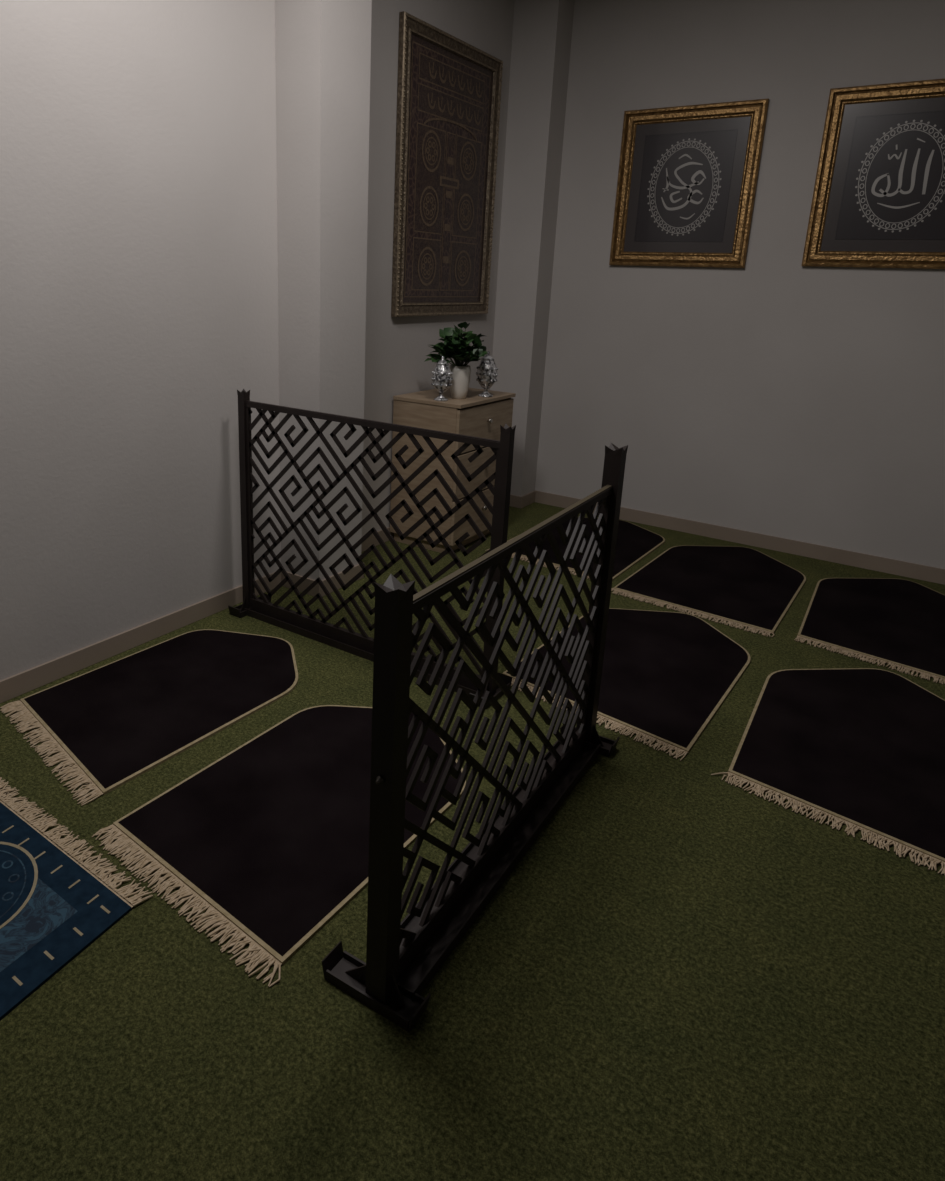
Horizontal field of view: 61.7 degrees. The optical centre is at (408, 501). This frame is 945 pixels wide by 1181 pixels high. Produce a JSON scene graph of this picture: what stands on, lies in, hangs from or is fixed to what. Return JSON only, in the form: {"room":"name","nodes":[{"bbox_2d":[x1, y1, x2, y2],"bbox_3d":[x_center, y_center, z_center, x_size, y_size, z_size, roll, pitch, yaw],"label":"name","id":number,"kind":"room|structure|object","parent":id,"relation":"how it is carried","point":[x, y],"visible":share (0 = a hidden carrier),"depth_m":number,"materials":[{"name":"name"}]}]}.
{"room":"mosque","nodes":[
{"label":"mosque","id":0,"kind":"room"},
{"bbox_2d":[0,0,514,679],"bbox_3d":[-1.435,-0.955,2.712,0.150,3.450,7.790,13,19,33],"label":"wall","id":1,"kind":"structure","parent":0,"point":[139,249],"depth_m":3.20,"materials":[{"name":"paint"}]},
{"bbox_2d":[0,490,535,702],"bbox_3d":[-1.298,0.704,3.046,0.322,0.088,7.490,13,19,33],"label":"baseboard","id":2,"kind":"structure","parent":1,"relation":"attached to","point":[23,682],"depth_m":3.50,"materials":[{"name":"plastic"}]},
{"bbox_2d":[391,11,502,316],"bbox_3d":[0.252,-1.929,4.772,0.042,1.560,1.090,13,19,33],"label":"picture","id":3,"kind":"object","parent":1,"relation":"attached to","point":[449,89],"visible":1,"depth_m":4.71,"materials":[{"name":"brown fabric"}]},
{"bbox_2d":[275,0,371,579],"bbox_3d":[-0.412,-1.227,3.796,0.265,3.450,0.350,13,19,33],"label":"wall pillar","id":4,"kind":"structure","parent":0,"point":[323,47],"depth_m":3.68,"materials":[{"name":"paint"}]},
{"bbox_2d":[0,502,944,1180],"bbox_3d":[1.092,1.326,1.506,6.440,0.100,7.790,13,19,33],"label":"floor","id":5,"kind":"structure","parent":0,"point":[686,973],"depth_m":1.80,"materials":[{"name":"green carpet"}]},
{"bbox_2d":[0,777,152,1020],"bbox_3d":[-1.331,1.105,1.770,0.862,0.015,1.399,11,18,29],"label":"rug","id":6,"kind":"object","parent":5,"relation":"on","point":[55,904],"visible":1,"depth_m":2.06,"materials":[{"name":"blue fabric"}]},
{"bbox_2d":[0,629,297,805],"bbox_3d":[-0.950,0.741,3.096,0.769,0.013,1.221,13,19,33],"label":"rug","id":7,"kind":"object","parent":5,"relation":"on","point":[111,724],"visible":1,"depth_m":2.98,"materials":[{"name":"fabric"}]},
{"bbox_2d":[92,705,465,987],"bbox_3d":[-0.300,0.931,2.511,0.781,0.013,1.209,13,19,33],"label":"rug","id":8,"kind":"object","parent":5,"relation":"on","point":[270,837],"visible":0.98,"depth_m":2.32,"materials":[{"name":"fabric"}]},
{"bbox_2d":[228,389,515,708],"bbox_3d":[-0.206,0.126,3.364,1.417,1.100,0.223,13,19,33],"label":"lattice screen","id":9,"kind":"object","parent":5,"relation":"on","point":[261,608],"visible":0.88,"depth_m":3.36,"materials":[{"name":"black metal"}]},
{"bbox_2d":[390,387,515,552],"bbox_3d":[0.286,-0.217,4.966,0.492,0.915,0.678,13,19,33],"label":"base cabinet","id":10,"kind":"object","parent":5,"relation":"on","point":[474,415],"visible":0.62,"depth_m":4.71,"materials":[{"name":"brown wood"}]},
{"bbox_2d":[431,356,452,400],"bbox_3d":[0.193,-0.714,4.565,0.129,0.253,0.127,13,19,33],"label":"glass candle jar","id":11,"kind":"object","parent":10,"relation":"on","point":[441,378],"visible":1,"depth_m":4.52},
{"bbox_2d":[424,322,486,398],"bbox_3d":[0.315,-0.843,4.669,0.362,0.452,0.421,13,19,33],"label":"potted plant","id":12,"kind":"object","parent":10,"relation":"on","point":[454,346],"visible":0.97,"depth_m":4.59,"materials":[{"name":"green plant"}]},
{"bbox_2d":[476,351,497,396],"bbox_3d":[0.475,-0.775,4.781,0.138,0.272,0.135,13,19,33],"label":"glass candle jar","id":13,"kind":"object","parent":10,"relation":"on","point":[486,373],"visible":1,"depth_m":4.74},
{"bbox_2d":[321,443,627,1031],"bbox_3d":[0.289,0.478,2.191,0.263,1.100,1.359,12,19,31],"label":"lattice screen","id":14,"kind":"object","parent":5,"relation":"on","point":[403,957],"visible":1,"depth_m":1.99,"materials":[{"name":"black metal"}]},
{"bbox_2d":[485,517,664,580],"bbox_3d":[1.129,0.255,5.060,0.824,0.013,1.228,13,19,33],"label":"rug","id":15,"kind":"object","parent":5,"relation":"on","point":[634,543],"visible":0.25,"depth_m":4.97,"materials":[{"name":"fabric"}]},
{"bbox_2d":[502,608,750,760],"bbox_3d":[1.008,0.699,3.489,0.828,0.013,1.308,13,19,33],"label":"rug","id":16,"kind":"object","parent":5,"relation":"on","point":[666,675],"visible":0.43,"depth_m":3.35,"materials":[{"name":"fabric"}]},
{"bbox_2d":[611,545,805,636],"bbox_3d":[1.769,0.432,4.521,0.850,0.013,1.344,13,19,33],"label":"rug","id":17,"kind":"object","parent":5,"relation":"on","point":[746,587],"visible":1,"depth_m":4.38,"materials":[{"name":"fabric"}]},
{"bbox_2d":[711,668,944,875],"bbox_3d":[1.719,0.890,2.911,0.879,0.012,1.375,13,19,33],"label":"rug","id":18,"kind":"object","parent":5,"relation":"on","point":[863,749],"visible":1,"depth_m":2.81,"materials":[{"name":"fabric"}]},
{"bbox_2d":[794,578,944,683],"bbox_3d":[2.504,0.604,4.010,0.855,0.013,1.393,13,19,33],"label":"rug","id":19,"kind":"object","parent":5,"relation":"on","point":[899,623],"visible":1,"depth_m":3.95,"materials":[{"name":"fabric"}]},
{"bbox_2d":[490,0,574,495],"bbox_3d":[0.815,-1.664,5.481,0.310,3.450,0.230,13,19,33],"label":"pillar","id":20,"kind":"structure","parent":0,"point":[542,29],"depth_m":5.30,"materials":[{"name":"paint"}]},
{"bbox_2d":[535,0,944,568],"bbox_3d":[3.321,-1.170,4.063,6.140,3.450,0.150,13,19,33],"label":"wall","id":21,"kind":"structure","parent":0,"point":[775,395],"depth_m":4.81,"materials":[{"name":"paint"}]},
{"bbox_2d":[609,98,768,267],"bbox_3d":[1.704,-1.948,4.891,0.855,0.935,0.036,13,19,33],"label":"calligraphy","id":22,"kind":"object","parent":21,"relation":"attached to","point":[687,180],"visible":1,"depth_m":4.88,"materials":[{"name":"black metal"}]},
{"bbox_2d":[535,491,944,584],"bbox_3d":[3.350,0.491,4.373,5.818,0.088,0.012,13,19,33],"label":"baseboard","id":23,"kind":"structure","parent":21,"relation":"attached to","point":[866,561],"depth_m":5.03,"materials":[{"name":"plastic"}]},
{"bbox_2d":[801,78,944,268],"bbox_3d":[2.669,-1.753,4.254,0.860,0.940,0.036,13,19,33],"label":"calligraphy","id":24,"kind":"object","parent":21,"relation":"attached to","point":[878,200],"visible":1,"depth_m":4.31,"materials":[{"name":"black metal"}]}
]}

